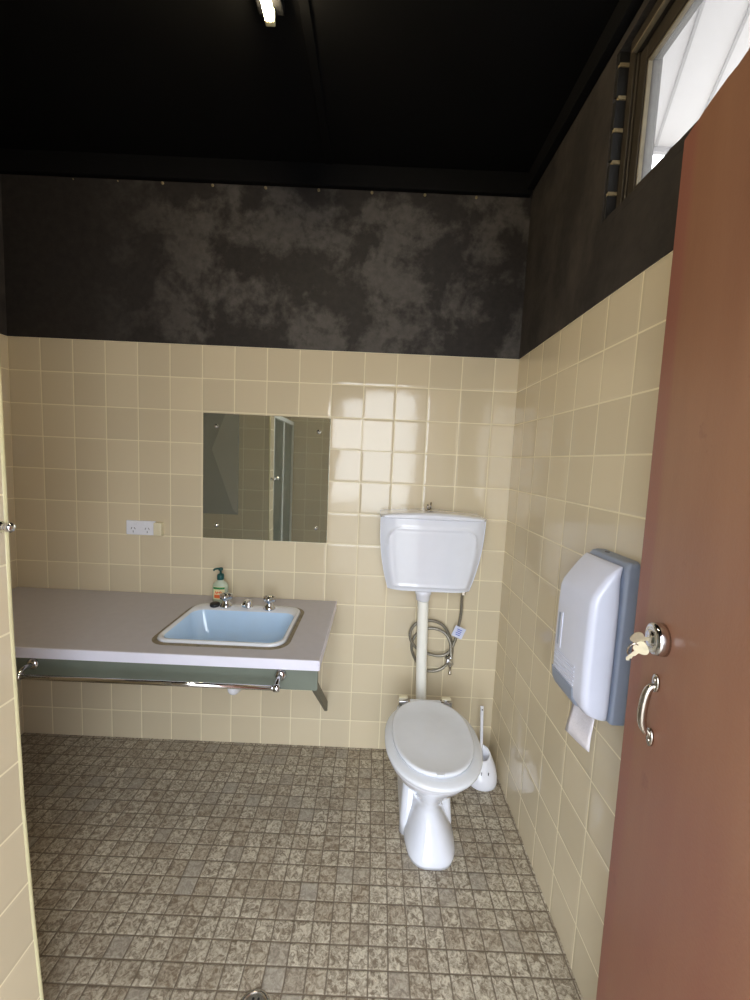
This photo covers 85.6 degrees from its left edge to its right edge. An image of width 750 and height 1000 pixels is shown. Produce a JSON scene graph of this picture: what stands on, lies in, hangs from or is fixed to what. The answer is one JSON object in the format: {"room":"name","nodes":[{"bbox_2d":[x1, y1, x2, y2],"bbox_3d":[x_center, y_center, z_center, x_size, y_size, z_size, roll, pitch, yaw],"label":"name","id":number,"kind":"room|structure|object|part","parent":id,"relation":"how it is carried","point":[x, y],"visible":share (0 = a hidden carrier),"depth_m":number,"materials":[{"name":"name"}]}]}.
{"room":"public restroom","nodes":[
{"label":"public restroom","id":0,"kind":"room"},
{"bbox_2d":[0,176,23,733],"bbox_3d":[-1.794,-0.088,0.989,0.103,2.762,2.120,3,6,0],"label":"wall","id":1,"kind":"structure","parent":0,"point":[3,323],"depth_m":1.91,"materials":[{"name":"beige tile"}]},
{"bbox_2d":[0,174,531,748],"bbox_3d":[-0.547,-0.129,1.990,2.391,2.762,0.109,3,6,0],"label":"wall","id":2,"kind":"structure","parent":0,"point":[137,310],"depth_m":1.91,"materials":[{"name":"beige tile"}]},
{"bbox_2d":[126,520,155,534],"bbox_3d":[-1.135,0.135,1.964,0.141,0.070,0.016,3,6,0],"label":"power outlet","id":3,"kind":"object","parent":2,"relation":"attached to","point":[135,527],"visible":0.89,"depth_m":1.96,"materials":[{"name":"white plastic"}]},
{"bbox_2d":[153,522,163,535],"bbox_3d":[-1.044,0.141,1.956,0.036,0.064,0.033,3,6,0],"label":"plug adaptor","id":4,"kind":"object","parent":2,"relation":"attached to","point":[158,527],"visible":1,"depth_m":1.94,"materials":[{"name":"beige plastic"}]},
{"bbox_2d":[12,587,336,710],"bbox_3d":[-0.992,0.780,1.730,1.580,0.577,0.603,3,6,0],"label":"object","id":5,"kind":"structure","parent":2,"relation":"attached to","point":[70,632],"depth_m":1.48,"materials":[{"name":"grey laminate"}]},
{"bbox_2d":[17,658,286,692],"bbox_3d":[-0.783,0.598,1.382,0.947,0.048,0.075,3,6,0],"label":"rail","id":6,"kind":"object","parent":5,"relation":"attached to","point":[32,663],"visible":0.91,"depth_m":1.35,"materials":[{"name":"silver metal"}]},
{"bbox_2d":[12,587,335,659],"bbox_3d":[-0.981,0.509,1.707,1.577,0.032,0.596,3,6,0],"label":"countertop","id":7,"kind":"structure","parent":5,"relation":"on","point":[42,617],"depth_m":1.66,"materials":[{"name":"grey laminate"}]},
{"bbox_2d":[220,592,232,607],"bbox_3d":[-0.674,0.451,1.836,0.060,0.063,0.060,3,6,0],"label":"tap","id":8,"kind":"object","parent":7,"relation":"on","point":[225,597],"depth_m":1.82,"materials":[{"name":"silver metal"}]},
{"bbox_2d":[263,594,275,610],"bbox_3d":[-0.476,0.460,1.829,0.060,0.063,0.060,3,6,0],"label":"tap","id":9,"kind":"object","parent":7,"relation":"on","point":[269,599],"depth_m":1.82,"materials":[{"name":"silver metal"}]},
{"bbox_2d":[212,567,228,602],"bbox_3d":[-0.728,0.401,1.906,0.074,0.167,0.048,3,6,0],"label":"soap bottle","id":10,"kind":"object","parent":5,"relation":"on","point":[220,586],"visible":0.9,"depth_m":1.89,"materials":[{"name":"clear plastic"}]},
{"bbox_3d":[-0.729,0.434,1.892,0.052,0.060,0.007,3,6,0],"label":"label panel","id":11,"kind":"part","parent":10,"relation":"part of","materials":[{"name":"multicoloured paper"}]},
{"bbox_2d":[152,592,303,694],"bbox_3d":[-0.584,0.627,1.746,0.518,0.388,0.535,3,6,0],"label":"basin","id":12,"kind":"object","parent":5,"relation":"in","point":[246,625],"visible":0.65,"depth_m":1.79,"materials":[{"name":"blue ceramic"}]},
{"bbox_2d":[210,601,219,607],"bbox_3d":[-0.724,0.471,1.831,0.044,0.018,0.044,3,6,0],"label":"plug","id":13,"kind":"object","parent":12,"relation":"on","point":[214,604],"visible":1,"depth_m":1.82,"materials":[{"name":"black rubber"}]},
{"bbox_3d":[-0.582,0.594,1.664,0.461,0.163,0.315,3,6,0],"label":"bowl","id":14,"kind":"part","parent":12,"relation":"part of","materials":[{"name":"blue ceramic"}]},
{"bbox_3d":[-0.575,0.465,1.816,0.040,0.046,0.092,3,6,0],"label":"spout","id":15,"kind":"part","parent":12,"relation":"part of","materials":[{"name":"silver metal"}]},
{"bbox_2d":[0,148,531,197],"bbox_3d":[-0.493,-1.452,1.799,2.379,0.090,0.027,3,6,0],"label":"ceiling beam","id":16,"kind":"structure","parent":2,"relation":"attached to","point":[12,161],"depth_m":1.79,"materials":[{"name":"black paint"}]},
{"bbox_2d":[203,413,330,542],"bbox_3d":[-0.523,-0.101,1.940,0.602,0.598,0.014,3,6,0],"label":"mirror","id":17,"kind":"object","parent":2,"relation":"attached to","point":[265,477],"visible":1,"depth_m":1.94,"materials":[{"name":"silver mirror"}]},
{"bbox_2d":[380,502,486,601],"bbox_3d":[0.254,0.241,1.880,0.480,0.461,0.190,3,6,0],"label":"cistern","id":18,"kind":"object","parent":2,"relation":"attached to","point":[424,551],"visible":1,"depth_m":1.81,"materials":[{"name":"white ceramic"}]},
{"bbox_3d":[0.250,0.031,1.872,0.032,0.042,0.032,3,6,0],"label":"flush lever","id":19,"kind":"part","parent":18,"relation":"part of","materials":[{"name":"silver metal"}]},
{"bbox_3d":[0.262,0.064,1.863,0.480,0.030,0.190,3,6,0],"label":"tank lid","id":20,"kind":"part","parent":18,"relation":"part of","materials":[{"name":"white ceramic"}]},
{"bbox_2d":[409,592,465,672],"bbox_3d":[0.301,0.636,1.987,0.262,0.456,0.080,4,6,14],"label":"hose","id":21,"kind":"object","parent":2,"relation":"attached to","point":[450,651],"visible":0.82,"depth_m":1.99,"materials":[{"name":"metal"}]},
{"bbox_2d":[451,625,465,638],"bbox_3d":[0.405,0.642,1.963,0.070,0.070,0.003,3,6,0],"label":"tag","id":22,"kind":"object","parent":21,"relation":"attached to","point":[458,632],"visible":1,"depth_m":1.96,"materials":[{"name":"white paper"}]},
{"bbox_2d":[445,654,452,674],"bbox_3d":[0.364,0.808,1.992,0.042,0.096,0.084,3,6,7],"label":"valve","id":23,"kind":"object","parent":2,"relation":"attached to","point":[448,659],"visible":0.98,"depth_m":1.97,"materials":[{"name":"silver metal"}]},
{"bbox_3d":[0.358,0.781,1.957,0.034,0.036,0.016,3,6,0],"label":"handle","id":24,"kind":"part","parent":23,"relation":"part of","materials":[{"name":"silver metal"}]},
{"bbox_2d":[21,733,582,999],"bbox_3d":[-0.611,1.397,1.074,2.601,0.100,2.230,3,6,0],"label":"floor","id":25,"kind":"structure","parent":0,"point":[162,869],"depth_m":1.40,"materials":[{"name":"tile"}]},
{"bbox_2d":[0,359,43,999],"bbox_3d":[-1.244,-0.045,0.810,1.004,2.762,0.120,3,6,0],"label":"wall pier","id":26,"kind":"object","parent":25,"relation":"on","point":[20,968],"visible":1,"depth_m":0.90,"materials":[{"name":"beige tile"}]},
{"bbox_2d":[0,521,15,532],"bbox_3d":[-0.774,0.057,0.851,0.031,0.026,0.026,3,6,0],"label":"robe hook","id":27,"kind":"object","parent":26,"relation":"attached to","point":[9,527],"visible":1,"depth_m":0.85,"materials":[{"name":"silver metal"}]},
{"bbox_2d":[241,988,269,999],"bbox_3d":[-0.324,1.357,1.078,0.088,0.004,0.088,3,6,0],"label":"floor drain","id":28,"kind":"object","parent":25,"relation":"on","point":[257,993],"visible":1,"depth_m":1.11,"materials":[{"name":"silver metal"}]},
{"bbox_2d":[385,695,482,870],"bbox_3d":[0.211,1.110,1.631,0.366,0.436,0.598,3,6,0],"label":"toilet","id":29,"kind":"object","parent":25,"relation":"on","point":[435,754],"visible":1,"depth_m":1.51,"materials":[{"name":"ceramic"}]},
{"bbox_2d":[416,601,428,699],"bbox_3d":[0.221,0.753,1.879,0.067,0.554,0.148,3,6,0],"label":"pipe","id":30,"kind":"object","parent":29,"relation":"on","point":[422,611],"visible":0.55,"depth_m":1.90,"materials":[{"name":"white plastic"}]},
{"bbox_3d":[0.221,0.888,1.763,0.140,0.013,0.048,3,6,0],"label":"lid","id":31,"kind":"part","parent":29,"relation":"part of","materials":[{"name":"white plastic"}]},
{"bbox_3d":[0.220,0.906,1.570,0.308,0.015,0.430,3,6,0],"label":"lid","id":32,"kind":"part","parent":29,"relation":"part of","materials":[{"name":"white plastic"}]},
{"bbox_3d":[0.220,0.925,1.554,0.366,0.018,0.480,3,6,0],"label":"seat","id":33,"kind":"part","parent":29,"relation":"part of","materials":[{"name":"white plastic"}]},
{"bbox_2d":[471,745,496,791],"bbox_3d":[0.499,1.241,1.889,0.142,0.150,0.137,3,6,0],"label":"brush holder","id":34,"kind":"object","parent":25,"relation":"on","point":[486,781],"visible":0.53,"depth_m":1.84,"materials":[{"name":"white plastic"}]},
{"bbox_2d":[480,706,483,752],"bbox_3d":[0.504,1.132,1.907,0.032,0.316,0.066,3,6,0],"label":"toilet brush","id":35,"kind":"object","parent":34,"relation":"in","point":[481,707],"visible":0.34,"depth_m":1.91,"materials":[{"name":"white plastic"}]},
{"bbox_2d":[0,0,618,172],"bbox_3d":[-0.483,-1.424,0.799,2.601,0.050,2.230,3,6,0],"label":"ceiling","id":36,"kind":"structure","parent":0,"point":[442,84],"depth_m":1.39,"materials":[{"name":"black paint"}]},
{"bbox_2d":[256,0,284,26],"bbox_3d":[-0.298,-1.360,0.854,0.074,0.070,0.630,3,6,0],"label":"fluorescent light","id":37,"kind":"object","parent":36,"relation":"attached to","point":[270,9],"visible":1,"depth_m":1.14,"materials":[{"name":"white plastic"}]},
{"bbox_2d":[298,0,332,163],"bbox_3d":[-0.204,-1.383,0.791,0.030,0.006,1.990,3,6,0],"label":"trim","id":38,"kind":"structure","parent":36,"relation":"attached to","point":[304,6],"depth_m":1.36,"materials":[{"name":"black paint"}]},
{"bbox_2d":[489,0,690,999],"bbox_3d":[0.696,0.025,0.990,0.114,2.762,2.120,3,6,0],"label":"wall","id":39,"kind":"structure","parent":0,"point":[597,277],"depth_m":1.29,"materials":[{"name":"beige tile"}]},
{"bbox_2d":[527,0,643,189],"bbox_3d":[0.685,-1.309,0.795,0.031,0.072,1.990,3,6,0],"label":"trim","id":40,"kind":"structure","parent":39,"relation":"attached to","point":[625,11],"depth_m":1.30,"materials":[{"name":"black paint"}]},
{"bbox_2d":[552,548,640,725],"bbox_3d":[0.569,0.343,1.067,0.115,0.412,0.183,3,6,0],"label":"dispenser","id":41,"kind":"object","parent":39,"relation":"attached to","point":[597,606],"visible":1,"depth_m":0.99,"materials":[{"name":"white plastic"}]},
{"bbox_2d":[565,703,594,751],"bbox_3d":[0.559,0.597,1.096,0.020,0.132,0.111,2,6,-4],"label":"paper sheet","id":42,"kind":"object","parent":41,"relation":"hanging from","point":[579,725],"visible":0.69,"depth_m":1.09,"materials":[{"name":"white paper"}]},
{"bbox_3d":[0.607,0.345,1.067,0.039,0.410,0.182,3,6,0],"label":"plate","id":43,"kind":"part","parent":41,"relation":"part of","materials":[{"name":"blue plastic"}]},
{"bbox_2d":[616,0,703,206],"bbox_3d":[0.751,-0.991,0.620,0.096,0.472,1.141,3,6,0],"label":"window","id":44,"kind":"structure","parent":39,"relation":"in","point":[667,19],"depth_m":1.12,"materials":[{"name":"brown wood"}]},
{"bbox_3d":[0.752,-0.991,0.620,0.095,0.472,1.141,3,6,0],"label":"frame","id":45,"kind":"part","parent":44,"relation":"part of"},
{"bbox_2d":[596,48,749,999],"bbox_3d":[0.440,0.407,0.420,0.065,2.065,0.850,3,6,12],"label":"door","id":46,"kind":"structure","parent":39,"relation":"in","point":[677,917],"depth_m":0.62,"materials":[{"name":"brown paint"}]},
{"bbox_2d":[626,632,649,659],"bbox_3d":[0.475,0.261,0.717,0.048,0.060,0.022,3,6,12],"label":"bunch","id":47,"kind":"object","parent":46,"relation":"hanging from","point":[640,647],"visible":1,"depth_m":0.71,"materials":[{"name":"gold metal"}]},
{"bbox_3d":[0.486,0.375,0.726,0.027,0.134,0.021,3,6,12],"label":"pull handle","id":48,"kind":"part","parent":46,"relation":"part of","materials":[{"name":"silver metal"}]},
{"label":"outside","id":49,"kind":"structure","parent":0,"visible":0},
{"bbox_2d":[653,0,749,154],"bbox_3d":[1.728,-1.378,0.108,1.760,0.055,3.404,3,6,0],"label":"window","id":50,"kind":"structure","parent":49,"point":[716,38],"depth_m":1.41,"materials":[{"name":"white glass"}]}
]}

